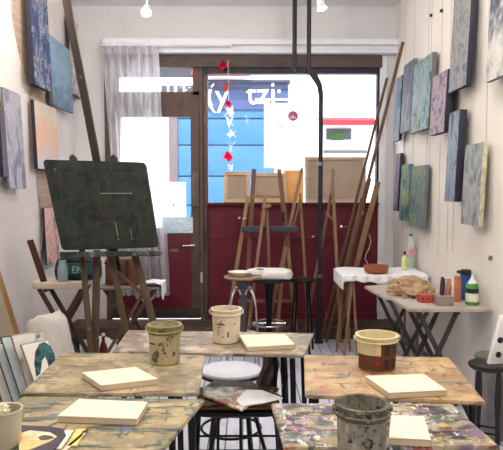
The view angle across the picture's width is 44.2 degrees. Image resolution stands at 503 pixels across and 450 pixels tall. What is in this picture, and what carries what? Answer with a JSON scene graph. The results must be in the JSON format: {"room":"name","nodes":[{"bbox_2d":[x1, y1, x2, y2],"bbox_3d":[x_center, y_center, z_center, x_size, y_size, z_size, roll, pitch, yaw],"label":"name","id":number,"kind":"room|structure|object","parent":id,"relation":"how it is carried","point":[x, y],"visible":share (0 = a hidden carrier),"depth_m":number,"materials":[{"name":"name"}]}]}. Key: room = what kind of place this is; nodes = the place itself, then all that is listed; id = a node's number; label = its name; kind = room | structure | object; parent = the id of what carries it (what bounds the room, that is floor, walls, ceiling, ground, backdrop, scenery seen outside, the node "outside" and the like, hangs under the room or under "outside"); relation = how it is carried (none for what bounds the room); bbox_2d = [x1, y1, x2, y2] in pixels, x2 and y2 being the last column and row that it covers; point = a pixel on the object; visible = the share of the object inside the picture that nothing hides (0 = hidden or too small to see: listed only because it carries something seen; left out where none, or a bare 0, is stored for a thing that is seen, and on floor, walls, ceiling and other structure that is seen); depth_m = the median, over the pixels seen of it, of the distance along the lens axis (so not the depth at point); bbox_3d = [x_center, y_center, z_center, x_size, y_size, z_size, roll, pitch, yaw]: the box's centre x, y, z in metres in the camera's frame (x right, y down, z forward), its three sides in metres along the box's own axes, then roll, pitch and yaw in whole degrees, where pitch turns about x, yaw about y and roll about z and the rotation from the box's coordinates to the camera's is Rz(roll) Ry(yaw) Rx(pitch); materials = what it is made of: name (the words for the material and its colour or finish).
{"room":"art studio","nodes":[
{"label":"art studio","id":0,"kind":"room"},
{"bbox_2d":[0,0,76,333],"bbox_3d":[-1.773,-0.294,1.753,0.120,3.190,8.760,0,3,0],"label":"wall","id":1,"kind":"structure","parent":0,"point":[20,218],"depth_m":4.74,"materials":[{"name":"paint"}]},
{"bbox_2d":[0,110,7,176],"bbox_3d":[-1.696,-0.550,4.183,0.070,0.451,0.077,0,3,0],"label":"painting","id":2,"kind":"object","parent":1,"relation":"attached to","point":[3,152],"visible":1,"depth_m":4.17,"materials":[{"name":"fabric"}]},
{"bbox_2d":[0,87,25,188],"bbox_3d":[-1.694,-0.602,4.386,0.076,0.689,0.324,0,3,0],"label":"painting","id":3,"kind":"object","parent":1,"relation":"attached to","point":[10,100],"visible":0.98,"depth_m":4.36,"materials":[{"name":"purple fabric"}]},
{"bbox_2d":[10,0,52,249],"bbox_3d":[-1.731,-0.796,5.007,0.012,2.092,1.051,0,3,0],"label":"trim","id":4,"kind":"structure","parent":1,"relation":"attached to","point":[17,6],"depth_m":4.77,"materials":[{"name":"wood"}]},
{"bbox_2d":[24,0,52,92],"bbox_3d":[-1.681,-1.527,4.838,0.110,0.918,0.417,0,3,0],"label":"painting","id":5,"kind":"object","parent":1,"relation":"attached to","point":[36,11],"visible":1,"depth_m":4.77,"materials":[{"name":"fabric"}]},
{"bbox_2d":[30,100,58,169],"bbox_3d":[-1.698,-0.719,5.081,0.079,0.533,0.554,0,3,0],"label":"painting","id":6,"kind":"object","parent":1,"relation":"attached to","point":[43,117],"visible":0.79,"depth_m":4.98,"materials":[{"name":"fabric"}]},
{"bbox_2d":[42,207,59,264],"bbox_3d":[-1.705,0.086,5.238,0.066,0.470,0.332,0,3,0],"label":"painting","id":7,"kind":"object","parent":1,"relation":"attached to","point":[50,232],"visible":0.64,"depth_m":5.18,"materials":[{"name":"fabric"}]},
{"bbox_2d":[49,34,72,113],"bbox_3d":[-1.700,-1.315,5.468,0.081,0.587,0.603,0,3,0],"label":"painting","id":8,"kind":"object","parent":1,"relation":"attached to","point":[61,98],"visible":0.8,"depth_m":5.43,"materials":[{"name":"blue fabric"}]},
{"bbox_2d":[66,22,79,97],"bbox_3d":[-1.705,-1.593,5.917,0.077,0.720,0.325,0,3,0],"label":"painting","id":9,"kind":"object","parent":1,"relation":"attached to","point":[75,89],"visible":0.45,"depth_m":5.83,"materials":[{"name":"fabric"}]},
{"bbox_2d":[72,6,395,318],"bbox_3d":[-0.166,-0.547,6.238,3.360,3.190,0.200,0,3,0],"label":"wall","id":10,"kind":"structure","parent":0,"point":[94,23],"depth_m":6.06,"materials":[{"name":"grey paint"}]},
{"bbox_2d":[104,67,203,318],"bbox_3d":[-0.960,-0.359,6.150,0.963,2.604,0.145,0,3,0],"label":"door","id":11,"kind":"structure","parent":10,"relation":"in","point":[185,299],"depth_m":6.17,"materials":[{"name":"brown wood"}]},
{"bbox_2d":[166,182,185,216],"bbox_3d":[-0.750,-0.238,6.157,0.202,0.377,0.005,0,3,0],"label":"poster","id":12,"kind":"object","parent":11,"relation":"attached to","point":[175,191],"visible":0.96,"depth_m":6.16,"materials":[{"name":"white paper"}]},
{"bbox_2d":[167,217,192,232],"bbox_3d":[-0.731,0.001,6.146,0.299,0.159,0.004,0,3,0],"label":"picture","id":13,"kind":"object","parent":11,"relation":"attached to","point":[174,224],"visible":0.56,"depth_m":6.14},
{"bbox_2d":[100,44,231,47],"bbox_3d":[-0.809,-1.705,5.913,1.249,0.017,0.109,0,3,0],"label":"rail","id":14,"kind":"object","parent":10,"relation":"attached to","point":[228,45],"visible":0.88,"depth_m":5.86,"materials":[{"name":"metal"}]},
{"bbox_2d":[102,43,169,301],"bbox_3d":[-1.101,-0.493,5.934,0.631,2.467,0.134,0,3,0],"label":"sheer curtain","id":15,"kind":"object","parent":14,"relation":"hanging from","point":[131,74],"visible":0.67,"depth_m":5.91,"materials":[{"name":"white fabric"}]},
{"bbox_2d":[69,319,400,339],"bbox_3d":[-0.163,1.007,6.020,3.160,0.110,0.410,0,3,0],"label":"trim","id":16,"kind":"structure","parent":10,"relation":"attached to","point":[110,327],"depth_m":5.87,"materials":[{"name":"brown wood"}]},
{"bbox_2d":[331,42,404,328],"bbox_3d":[1.085,-0.332,5.776,0.651,2.600,0.326,1,3,17],"label":"easel","id":17,"kind":"object","parent":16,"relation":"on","point":[368,181],"visible":0.94,"depth_m":5.63,"materials":[{"name":"brown wood"}]},
{"bbox_2d":[103,38,399,55],"bbox_3d":[-0.003,-1.721,5.993,2.837,0.132,0.160,0,3,0],"label":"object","id":18,"kind":"structure","parent":10,"relation":"attached to","point":[240,46],"depth_m":5.94,"materials":[{"name":"white paint"}]},
{"bbox_2d":[159,55,381,318],"bbox_3d":[-0.083,-0.359,6.154,2.718,2.604,0.150,0,3,0],"label":"window","id":19,"kind":"structure","parent":10,"relation":"in","point":[222,226],"depth_m":6.16,"materials":[{"name":"brown wood"}]},
{"bbox_2d":[218,60,235,170],"bbox_3d":[-0.234,-1.053,6.004,0.156,1.076,0.144,3,5,45],"label":"garland","id":20,"kind":"object","parent":19,"relation":"hanging from","point":[222,65],"visible":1,"depth_m":6.00,"materials":[{"name":"white"}]},
{"bbox_2d":[224,172,249,202],"bbox_3d":[-0.142,-0.372,6.094,0.255,0.302,0.062,0,3,0],"label":"canvas","id":21,"kind":"object","parent":19,"relation":"on","point":[236,184],"visible":0.93,"depth_m":6.09,"materials":[{"name":"beige fabric"}]},
{"bbox_2d":[254,173,286,202],"bbox_3d":[0.177,-0.367,6.097,0.344,0.292,0.062,0,3,0],"label":"canvas","id":22,"kind":"object","parent":19,"relation":"on","point":[265,183],"visible":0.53,"depth_m":6.10,"materials":[{"name":"beige fabric"}]},
{"bbox_2d":[264,103,316,167],"bbox_3d":[0.386,-0.885,6.138,0.523,0.640,0.006,0,3,0],"label":"notice","id":23,"kind":"object","parent":19,"relation":"attached to","point":[290,129],"visible":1,"depth_m":6.14,"materials":[{"name":"white"}]},
{"bbox_2d":[284,170,303,201],"bbox_3d":[0.419,-0.383,6.133,0.196,0.320,0.024,0,3,0],"label":"wooden board","id":24,"kind":"object","parent":19,"relation":"on","point":[292,175],"visible":0.76,"depth_m":6.13,"materials":[{"name":"orange wood"}]},
{"bbox_2d":[305,157,365,202],"bbox_3d":[0.826,-0.445,6.096,0.600,0.447,0.067,0,3,0],"label":"canvas","id":25,"kind":"object","parent":19,"relation":"on","point":[348,170],"visible":0.69,"depth_m":6.10,"materials":[{"name":"beige fabric"}]},
{"bbox_2d":[377,55,386,318],"bbox_3d":[1.291,-0.304,6.147,0.070,2.714,0.030,0,3,0],"label":"trim","id":26,"kind":"structure","parent":10,"relation":"attached to","point":[383,71],"depth_m":6.13,"materials":[{"name":"white paint"}]},
{"bbox_2d":[71,0,400,6],"bbox_3d":[-0.134,-1.943,1.772,3.360,0.100,8.960,0,3,0],"label":"ceiling","id":27,"kind":"structure","parent":0,"point":[362,3],"depth_m":5.96,"materials":[{"name":"paint"}]},
{"bbox_2d":[80,339,502,449],"bbox_3d":[-0.133,1.335,1.907,3.360,0.080,8.860,0,3,0],"label":"floor","id":28,"kind":"structure","parent":0,"point":[228,426],"depth_m":4.09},
{"bbox_2d":[0,367,11,401],"bbox_3d":[-1.280,0.952,3.394,0.314,0.528,0.153,1,4,23],"label":"canvas","id":29,"kind":"object","parent":28,"relation":"on","point":[4,393],"visible":0.04,"depth_m":3.36},
{"bbox_2d":[0,272,19,402],"bbox_3d":[-1.560,0.730,3.536,0.288,0.954,1.200,0,3,0],"label":"framed canvas","id":30,"kind":"object","parent":28,"relation":"on","point":[8,325],"visible":0.17,"depth_m":4.03},
{"bbox_2d":[0,343,19,401],"bbox_3d":[-1.196,0.926,3.317,0.337,0.590,0.152,1,4,23],"label":"canvas","id":31,"kind":"object","parent":28,"relation":"on","point":[13,392],"visible":0.13,"depth_m":3.28},
{"bbox_2d":[0,336,26,398],"bbox_3d":[-1.119,0.903,3.242,0.360,0.644,0.151,1,4,23],"label":"canvas","id":32,"kind":"object","parent":28,"relation":"on","point":[6,341],"visible":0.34,"depth_m":3.21},
{"bbox_2d":[10,331,43,387],"bbox_3d":[-1.039,0.894,3.161,0.362,0.671,0.150,2,4,26],"label":"canvas","id":33,"kind":"object","parent":28,"relation":"on","point":[17,340],"visible":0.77,"depth_m":3.15},
{"bbox_2d":[20,339,54,381],"bbox_3d":[-0.956,0.915,3.064,0.388,0.644,0.143,2,4,32],"label":"canvas","id":34,"kind":"object","parent":28,"relation":"on","point":[38,356],"visible":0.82,"depth_m":3.10},
{"bbox_2d":[25,311,74,359],"bbox_3d":[-1.396,0.874,4.244,0.403,0.576,0.181,0,3,0],"label":"plastic bag","id":35,"kind":"object","parent":28,"relation":"on","point":[54,326],"visible":0.31,"depth_m":4.18,"materials":[{"name":"plastic"}]},
{"bbox_2d":[31,277,91,352],"bbox_3d":[-1.360,0.776,4.501,0.536,0.759,0.280,0,3,0],"label":"folding side table","id":36,"kind":"object","parent":28,"relation":"on","point":[51,283],"visible":0.55,"depth_m":4.39,"materials":[{"name":"wood"}]},
{"bbox_2d":[27,239,46,281],"bbox_3d":[-1.499,0.252,4.335,0.043,0.313,0.139,2,4,34],"label":"wooden plank","id":37,"kind":"object","parent":36,"relation":"on","point":[31,244],"visible":1,"depth_m":4.33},
{"bbox_2d":[55,257,101,279],"bbox_3d":[-1.259,0.304,4.521,0.348,0.177,0.185,0,3,0],"label":"bag","id":38,"kind":"object","parent":36,"relation":"on","point":[71,265],"visible":0.61,"depth_m":4.44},
{"bbox_2d":[10,396,204,449],"bbox_3d":[-0.479,0.929,1.697,0.671,0.756,0.572,0,3,0],"label":"work table","id":39,"kind":"object","parent":28,"relation":"on","point":[163,420],"depth_m":1.73,"materials":[{"name":"brown wood"}]},
{"bbox_2d":[0,402,22,449],"bbox_3d":[-0.628,0.513,1.578,0.092,0.096,0.092,0,3,0],"label":"plastic tub","id":40,"kind":"object","parent":39,"relation":"on","point":[11,422],"visible":0.96,"depth_m":1.55,"materials":[{"name":"plastic"}]},
{"bbox_2d":[17,425,65,449],"bbox_3d":[-0.543,0.554,1.606,0.121,0.010,0.233,-1,3,-22],"label":"palette","id":41,"kind":"object","parent":39,"relation":"on","point":[32,437],"visible":0.81,"depth_m":1.60},
{"bbox_2d":[57,399,147,424],"bbox_3d":[-0.422,0.539,1.791,0.229,0.020,0.142,0,3,6],"label":"canvas","id":42,"kind":"object","parent":39,"relation":"on","point":[88,411],"visible":1,"depth_m":1.75},
{"bbox_2d":[20,352,204,449],"bbox_3d":[-0.463,0.899,2.258,0.585,0.750,0.514,0,3,0],"label":"work table","id":43,"kind":"object","parent":28,"relation":"on","point":[63,377],"visible":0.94,"depth_m":2.16,"materials":[{"name":"brown wood"}]},
{"bbox_2d":[82,367,157,390],"bbox_3d":[-0.449,0.521,2.107,0.227,0.020,0.170,-1,3,-22],"label":"canvas","id":44,"kind":"object","parent":43,"relation":"on","point":[111,379],"visible":1,"depth_m":2.07},
{"bbox_2d":[145,320,183,365],"bbox_3d":[-0.328,0.445,2.339,0.134,0.146,0.134,3,4,39],"label":"paint bucket","id":45,"kind":"object","parent":43,"relation":"on","point":[164,335],"visible":1,"depth_m":2.29,"materials":[{"name":"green plastic"}]},
{"bbox_2d":[60,0,175,398],"bbox_3d":[-0.832,-0.139,3.991,0.788,2.646,0.384,0,3,0],"label":"easel","id":46,"kind":"object","parent":28,"relation":"on","point":[92,328],"visible":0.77,"depth_m":4.05,"materials":[{"name":"brown wood"}]},
{"bbox_2d":[44,160,158,249],"bbox_3d":[-0.977,-0.130,4.028,0.747,0.588,0.068,0,3,0],"label":"board","id":47,"kind":"object","parent":46,"relation":"on","point":[96,204],"visible":1,"depth_m":4.02,"materials":[{"name":"green paint"}]},
{"bbox_2d":[60,251,162,256],"bbox_3d":[-0.906,0.182,4.028,0.640,0.040,0.125,0,3,0],"label":"tray","id":48,"kind":"object","parent":46,"relation":"on","point":[81,253],"depth_m":3.97,"materials":[{"name":"paint"}]},
{"bbox_2d":[100,283,161,344],"bbox_3d":[-0.991,0.806,5.146,0.500,0.626,0.280,0,3,0],"label":"folding table","id":49,"kind":"object","parent":28,"relation":"on","point":[153,287],"visible":0.46,"depth_m":5.04,"materials":[{"name":"wood"}]},
{"bbox_2d":[105,258,138,284],"bbox_3d":[-1.065,0.384,5.124,0.270,0.219,0.136,0,3,0],"label":"case","id":50,"kind":"object","parent":49,"relation":"on","point":[127,266],"visible":0.52,"depth_m":5.06,"materials":[{"name":"leather"}]},
{"bbox_2d":[112,330,313,402],"bbox_3d":[-0.160,0.877,2.700,0.867,0.745,0.393,0,3,4],"label":"work table","id":51,"kind":"object","parent":28,"relation":"on","point":[133,341],"visible":0.48,"depth_m":2.60,"materials":[{"name":"brown wood"}]},
{"bbox_2d":[209,305,243,343],"bbox_3d":[-0.109,0.431,2.679,0.138,0.145,0.138,2,4,31],"label":"paint bucket","id":52,"kind":"object","parent":51,"relation":"on","point":[225,318],"visible":1,"depth_m":2.63,"materials":[{"name":"beige plastic"}]},
{"bbox_2d":[239,334,294,350],"bbox_3d":[0.063,0.496,2.634,0.203,0.020,0.211,-1,3,-10],"label":"canvas","id":53,"kind":"object","parent":51,"relation":"on","point":[256,342],"visible":0.89,"depth_m":2.58},
{"bbox_2d":[256,357,278,385],"bbox_3d":[0.070,0.649,2.701,0.100,0.240,0.040,0,3,0],"label":"rag","id":54,"kind":"object","parent":51,"relation":"hanging from","point":[265,377],"visible":0.54,"depth_m":2.70,"materials":[{"name":"fabric"}]},
{"bbox_2d":[200,361,261,448],"bbox_3d":[-0.103,0.974,3.136,0.324,0.504,0.324,0,3,0],"label":"round stool","id":55,"kind":"object","parent":28,"relation":"on","point":[240,371],"visible":0.76,"depth_m":3.05,"materials":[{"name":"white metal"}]},
{"bbox_2d":[195,398,278,449],"bbox_3d":[-0.062,0.991,2.684,0.430,0.521,0.358,0,3,0],"label":"metal stool","id":56,"kind":"object","parent":28,"relation":"on","point":[255,411],"visible":0.32,"depth_m":2.52,"materials":[{"name":"black metal"}]},
{"bbox_2d":[207,400,277,408],"bbox_3d":[-0.062,0.729,2.634,0.290,0.006,0.220,-1,3,-16],"label":"board","id":57,"kind":"object","parent":56,"relation":"on","point":[218,405],"visible":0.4,"depth_m":2.50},
{"bbox_2d":[258,388,278,405],"bbox_3d":[-0.042,0.720,2.634,0.290,0.006,0.220,1,3,11],"label":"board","id":58,"kind":"object","parent":57,"relation":"on","point":[277,390],"visible":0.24,"depth_m":2.52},
{"bbox_2d":[196,381,253,405],"bbox_3d":[-0.092,0.712,2.633,0.290,0.006,0.220,-1,4,-23],"label":"board","id":59,"kind":"object","parent":58,"relation":"on","point":[208,402],"visible":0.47,"depth_m":2.53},
{"bbox_2d":[198,379,276,395],"bbox_3d":[-0.062,0.703,2.633,0.290,0.006,0.220,1,3,20],"label":"board","id":60,"kind":"object","parent":59,"relation":"on","point":[217,382],"visible":0.47,"depth_m":2.69,"materials":[{"name":"grey"}]},
{"bbox_2d":[203,387,248,410],"bbox_3d":[-0.081,0.699,2.543,0.176,0.008,0.320,-3,4,-42],"label":"palette","id":61,"kind":"object","parent":60,"relation":"on","point":[227,396],"visible":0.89,"depth_m":2.53},
{"bbox_2d":[236,390,282,406],"bbox_3d":[0.001,0.694,2.501,0.190,0.006,0.166,-2,4,-35],"label":"palette","id":62,"kind":"object","parent":61,"relation":"on","point":[249,397],"visible":1,"depth_m":2.48},
{"bbox_2d":[224,274,261,367],"bbox_3d":[-0.067,0.762,4.900,0.324,0.727,0.324,0,3,0],"label":"stool","id":63,"kind":"object","parent":28,"relation":"on","point":[242,282],"visible":0.59,"depth_m":4.85,"materials":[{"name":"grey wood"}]},
{"bbox_2d":[247,196,272,331],"bbox_3d":[0.065,0.420,5.461,0.256,1.351,0.123,0,3,0],"label":"easel","id":64,"kind":"object","parent":28,"relation":"on","point":[265,208],"visible":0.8,"depth_m":5.46,"materials":[{"name":"brown wood"}]},
{"bbox_2d":[229,169,297,332],"bbox_3d":[0.085,0.291,5.580,0.696,1.597,0.231,0,3,0],"label":"easel","id":65,"kind":"object","parent":28,"relation":"on","point":[285,228],"visible":0.72,"depth_m":5.63,"materials":[{"name":"brown wood"}]},
{"bbox_2d":[242,226,296,231],"bbox_3d":[0.162,0.036,5.592,0.496,0.050,0.070,0,3,0],"label":"tray","id":66,"kind":"object","parent":65,"relation":"on","point":[244,228],"depth_m":5.56,"materials":[{"name":"wood"}]},
{"bbox_2d":[251,279,288,331],"bbox_3d":[0.149,0.776,5.313,0.344,0.651,0.344,0,3,0],"label":"bar stool","id":67,"kind":"object","parent":28,"relation":"on","point":[268,284],"visible":0.67,"depth_m":5.28,"materials":[{"name":"black metal"}]},
{"bbox_2d":[247,267,292,279],"bbox_3d":[0.151,0.404,5.272,0.408,0.094,0.255,0,3,0],"label":"bag","id":68,"kind":"object","parent":67,"relation":"on","point":[268,273],"visible":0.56,"depth_m":5.17,"materials":[{"name":"white fabric"}]},
{"bbox_2d":[273,357,288,402],"bbox_3d":[0.135,0.893,2.801,0.092,0.701,0.231,0,3,0],"label":"table leg","id":69,"kind":"object","parent":28,"relation":"on","point":[283,360],"visible":0.53,"depth_m":2.69,"materials":[{"name":"black metal"}]},
{"bbox_2d":[265,168,313,332],"bbox_3d":[0.339,0.281,5.649,0.464,1.608,0.117,-1,3,-16],"label":"easel","id":70,"kind":"object","parent":28,"relation":"on","point":[301,169],"visible":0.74,"depth_m":5.67,"materials":[{"name":"brown wood"}]},
{"bbox_2d":[289,277,315,354],"bbox_3d":[0.435,0.780,5.376,0.250,0.639,0.250,0,3,0],"label":"stool","id":71,"kind":"object","parent":28,"relation":"on","point":[295,280],"visible":0.68,"depth_m":5.33,"materials":[{"name":"metal"}]},
{"bbox_2d":[292,0,323,343],"bbox_3d":[0.514,-0.511,5.601,0.299,3.190,0.094,0,3,0],"label":"pipe","id":72,"kind":"object","parent":28,"relation":"on","point":[313,75],"visible":1,"depth_m":5.57,"materials":[{"name":"metal"}]},
{"bbox_2d":[303,169,342,342],"bbox_3d":[0.632,0.287,5.652,0.399,1.596,0.101,-1,3,-11],"label":"easel","id":73,"kind":"object","parent":28,"relation":"on","point":[332,191],"visible":0.86,"depth_m":5.66,"materials":[{"name":"brown wood"}]},
{"bbox_2d":[325,181,380,341],"bbox_3d":[0.939,0.340,5.746,0.545,1.487,0.094,0,3,-9],"label":"easel","id":74,"kind":"object","parent":28,"relation":"on","point":[377,184],"visible":0.79,"depth_m":5.77,"materials":[{"name":"brown wood"}]},
{"bbox_2d":[321,78,387,339],"bbox_3d":[0.968,-0.166,5.864,0.737,2.476,0.046,-1,4,-24],"label":"easel","id":75,"kind":"object","parent":28,"relation":"on","point":[386,79],"visible":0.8,"depth_m":5.85,"materials":[{"name":"brown wood"}]},
{"bbox_2d":[335,276,428,355],"bbox_3d":[1.065,0.751,5.152,0.677,0.721,0.480,0,3,0],"label":"cloth table","id":76,"kind":"object","parent":28,"relation":"on","point":[352,283],"visible":0.45,"depth_m":4.95,"materials":[{"name":"brown wood"}]},
{"bbox_2d":[333,267,427,288],"bbox_3d":[1.051,0.459,5.121,0.685,0.168,0.508,0,3,0],"label":"cloth","id":77,"kind":"object","parent":76,"relation":"on","point":[341,275],"visible":0.7,"depth_m":4.92,"materials":[{"name":"fabric"}]},
{"bbox_2d":[364,264,388,273],"bbox_3d":[1.003,0.352,4.988,0.200,0.055,0.200,0,3,0],"label":"terracotta dish","id":78,"kind":"object","parent":77,"relation":"on","point":[368,268],"visible":1,"depth_m":4.92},
{"bbox_2d":[271,403,498,449],"bbox_3d":[0.348,0.930,1.766,0.574,0.745,0.335,0,3,0],"label":"work table","id":79,"kind":"object","parent":28,"relation":"on","point":[300,426],"visible":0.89,"depth_m":1.71,"materials":[{"name":"multicoloured wood"}]},
{"bbox_2d":[332,393,392,449],"bbox_3d":[0.276,0.504,1.546,0.140,0.126,0.141,2,4,27],"label":"paint bucket","id":80,"kind":"object","parent":79,"relation":"on","point":[362,419],"visible":1,"depth_m":1.50,"materials":[{"name":"grey plastic"}]},
{"bbox_2d":[389,415,430,446],"bbox_3d":[0.419,0.551,1.666,0.105,0.020,0.171,1,3,10],"label":"canvas","id":81,"kind":"object","parent":79,"relation":"on","point":[404,430],"visible":1,"depth_m":1.63},
{"bbox_2d":[304,355,485,425],"bbox_3d":[0.465,0.902,2.209,0.563,0.750,0.516,0,3,6],"label":"work table","id":82,"kind":"object","parent":28,"relation":"on","point":[326,377],"visible":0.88,"depth_m":2.15,"materials":[{"name":"brown wood"}]},
{"bbox_2d":[353,329,399,372],"bbox_3d":[0.457,0.460,2.261,0.158,0.125,0.158,2,4,27],"label":"paint bucket","id":83,"kind":"object","parent":82,"relation":"on","point":[376,348],"visible":1,"depth_m":2.21,"materials":[{"name":"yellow plastic"}]},
{"bbox_2d":[365,374,446,398],"bbox_3d":[0.501,0.525,2.030,0.208,0.020,0.181,0,3,-8],"label":"canvas","id":84,"kind":"object","parent":82,"relation":"on","point":[405,385],"visible":1,"depth_m":2.00},
{"bbox_2d":[365,282,453,356],"bbox_3d":[1.133,0.808,4.532,0.565,0.685,0.703,0,3,0],"label":"folding table","id":85,"kind":"object","parent":28,"relation":"on","point":[379,290],"visible":0.38,"depth_m":4.32,"materials":[{"name":"wood"}]},
{"bbox_2d":[386,275,435,296],"bbox_3d":[1.090,0.413,4.255,0.344,0.134,0.212,0,3,3],"label":"paper bag","id":86,"kind":"object","parent":85,"relation":"on","point":[406,286],"visible":0.88,"depth_m":4.19,"materials":[{"name":"paper"}]},
{"bbox_2d":[391,298,491,416],"bbox_3d":[1.164,0.835,3.891,0.513,0.706,0.432,0,3,0],"label":"folding table","id":87,"kind":"object","parent":28,"relation":"on","point":[411,305],"visible":0.52,"depth_m":3.72,"materials":[{"name":"wood"}]},
{"bbox_2d":[417,293,433,302],"bbox_3d":[1.095,0.456,3.883,0.104,0.049,0.076,0,3,0],"label":"box","id":88,"kind":"object","parent":87,"relation":"on","point":[421,297],"visible":0.86,"depth_m":3.85,"materials":[{"name":"plastic"}]},
{"bbox_2d":[433,293,454,305],"bbox_3d":[1.173,0.455,3.788,0.105,0.063,0.091,0,3,0],"label":"plastic box","id":89,"kind":"object","parent":87,"relation":"on","point":[439,300],"visible":0.81,"depth_m":3.75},
{"bbox_2d":[454,276,460,301],"bbox_3d":[1.294,0.400,3.893,0.044,0.160,0.044,0,3,0],"label":"tube","id":90,"kind":"object","parent":87,"relation":"on","point":[457,279],"visible":0.98,"depth_m":3.88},
{"bbox_2d":[457,269,471,299],"bbox_3d":[1.358,0.379,3.961,0.091,0.195,0.071,0,3,0],"label":"bottle","id":91,"kind":"object","parent":87,"relation":"on","point":[465,274],"visible":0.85,"depth_m":3.94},
{"bbox_2d":[465,275,478,305],"bbox_3d":[1.345,0.395,3.778,0.077,0.183,0.077,0,3,0],"label":"bottle","id":92,"kind":"object","parent":87,"relation":"on","point":[472,287],"visible":1,"depth_m":3.75,"materials":[{"name":"plastic"}]},
{"bbox_2d":[468,358,502,449],"bbox_3d":[1.220,0.965,3.200,0.206,0.513,0.206,0,3,0],"label":"stool","id":93,"kind":"object","parent":28,"relation":"on","point":[480,365],"visible":0.84,"depth_m":3.14,"materials":[{"name":"metal"}]},
{"bbox_2d":[487,315,502,363],"bbox_3d":[1.276,0.585,3.172,0.133,0.250,0.046,0,3,0],"label":"panel","id":94,"kind":"object","parent":93,"relation":"on","point":[495,356],"visible":1,"depth_m":3.16,"materials":[{"name":"white"}]},
{"bbox_2d":[474,350,502,441],"bbox_3d":[1.345,0.960,3.501,0.172,0.489,0.172,0,3,0],"label":"bin","id":95,"kind":"object","parent":28,"relation":"on","point":[488,379],"visible":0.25,"depth_m":3.43,"materials":[{"name":"metal"}]},
{"bbox_2d":[392,0,502,388],"bbox_3d":[1.507,-0.296,1.777,0.120,3.190,8.760,0,3,0],"label":"wall","id":96,"kind":"structure","parent":0,"point":[471,332],"depth_m":4.34,"materials":[{"name":"beige paint"}]},
{"bbox_2d":[393,75,402,141],"bbox_3d":[1.378,-1.071,5.726,0.081,0.590,0.209,0,3,0],"label":"painting","id":97,"kind":"object","parent":96,"relation":"attached to","point":[397,137],"visible":0.81,"depth_m":5.70,"materials":[{"name":"fabric"}]},
{"bbox_2d":[393,153,403,210],"bbox_3d":[1.379,-0.398,5.774,0.079,0.534,0.155,0,3,0],"label":"painting","id":98,"kind":"object","parent":96,"relation":"attached to","point":[399,157],"visible":0.91,"depth_m":5.73,"materials":[{"name":"fabric"}]},
{"bbox_2d":[399,164,413,221],"bbox_3d":[1.381,-0.285,5.495,0.077,0.500,0.296,0,3,0],"label":"painting","id":99,"kind":"object","parent":96,"relation":"attached to","point":[406,171],"visible":0.88,"depth_m":5.45,"materials":[{"name":"green fabric"}]},
{"bbox_2d":[400,58,417,133],"bbox_3d":[1.380,-1.112,5.398,0.082,0.599,0.344,0,3,0],"label":"painting","id":100,"kind":"object","parent":96,"relation":"attached to","point":[408,74],"visible":0.87,"depth_m":5.37,"materials":[{"name":"grey fabric"}]},
{"bbox_2d":[409,165,429,229],"bbox_3d":[1.384,-0.230,5.084,0.078,0.511,0.400,0,3,0],"label":"painting","id":101,"kind":"object","parent":96,"relation":"attached to","point":[418,200],"visible":1,"depth_m":5.01,"materials":[{"name":"green fabric"}]},
{"bbox_2d":[410,52,436,133],"bbox_3d":[1.381,-1.037,4.949,0.085,0.571,0.507,0,3,0],"label":"painting","id":102,"kind":"object","parent":96,"relation":"attached to","point":[424,70],"visible":0.9,"depth_m":4.89,"materials":[{"name":"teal fabric"}]},
{"bbox_2d":[429,69,452,135],"bbox_3d":[1.372,-0.862,4.406,0.112,0.426,0.333,0,3,0],"label":"painting","id":103,"kind":"object","parent":96,"relation":"attached to","point":[442,100],"visible":0.77,"depth_m":4.34,"materials":[{"name":"fabric"}]},
{"bbox_2d":[444,109,466,201],"bbox_3d":[1.375,-0.456,4.131,0.110,0.599,0.200,0,3,0],"label":"painting","id":104,"kind":"object","parent":96,"relation":"attached to","point":[454,165],"visible":1,"depth_m":4.05,"materials":[{"name":"fabric"}]},
{"bbox_2d":[449,0,475,92],"bbox_3d":[1.380,-1.249,4.000,0.101,0.740,0.328,0,3,0],"label":"painting","id":105,"kind":"object","parent":96,"relation":"attached to","point":[464,13],"visible":1,"depth_m":3.95,"materials":[{"name":"fabric"}]},
{"bbox_2d":[461,142,487,226],"bbox_3d":[1.390,-0.249,3.829,0.085,0.501,0.296,0,3,0],"label":"painting","id":106,"kind":"object","parent":96,"relation":"attached to","point":[475,165],"visible":1,"depth_m":3.77,"materials":[{"name":"fabric"}]},
{"bbox_2d":[485,0,502,82],"bbox_3d":[1.395,-1.103,3.412,0.081,0.581,0.322,0,3,0],"label":"painting","id":107,"kind":"object","parent":96,"relation":"attached to","point":[494,66],"visible":1,"depth_m":3.47,"materials":[{"name":"grey fabric"}]},
{"label":"outside","id":108,"kind":"structure","parent":0,"visible":0},
{"bbox_2d":[113,317,200,318],"bbox_3d":[-0.125,0.500,17.235,24.000,0.100,21.640,0,3,0],"label":"pavement","id":109,"kind":"structure","parent":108,"point":[200,317],"depth_m":6.86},
{"bbox_2d":[168,80,290,216],"bbox_3d":[-0.530,-1.432,14.867,2.910,4.023,0.495,0,3,0],"label":"shopfront","id":110,"kind":"object","parent":109,"relation":"on","point":[247,98],"visible":0.54,"depth_m":14.88,"materials":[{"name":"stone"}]},
{"bbox_2d":[160,69,375,201],"bbox_3d":[-0.122,-4.783,16.601,22.000,10.520,3.310,0,3,0],"label":"building","id":111,"kind":"structure","parent":109,"relation":"on","point":[343,95],"depth_m":15.06,"materials":[{"name":"paint"}]},
{"bbox_2d":[323,128,366,152],"bbox_3d":[2.264,-2.037,15.009,1.037,0.598,0.213,0,3,0],"label":"display window","id":112,"kind":"structure","parent":111,"relation":"attached to","point":[331,133],"depth_m":14.94,"materials":[{"name":"glass"}]},
{"bbox_2d":[323,117,374,124],"bbox_3d":[2.274,-2.456,14.667,1.348,0.254,0.670,0,3,0],"label":"awning","id":113,"kind":"object","parent":111,"relation":"attached to","point":[326,120],"visible":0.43,"depth_m":14.34,"materials":[{"name":"red fabric"}]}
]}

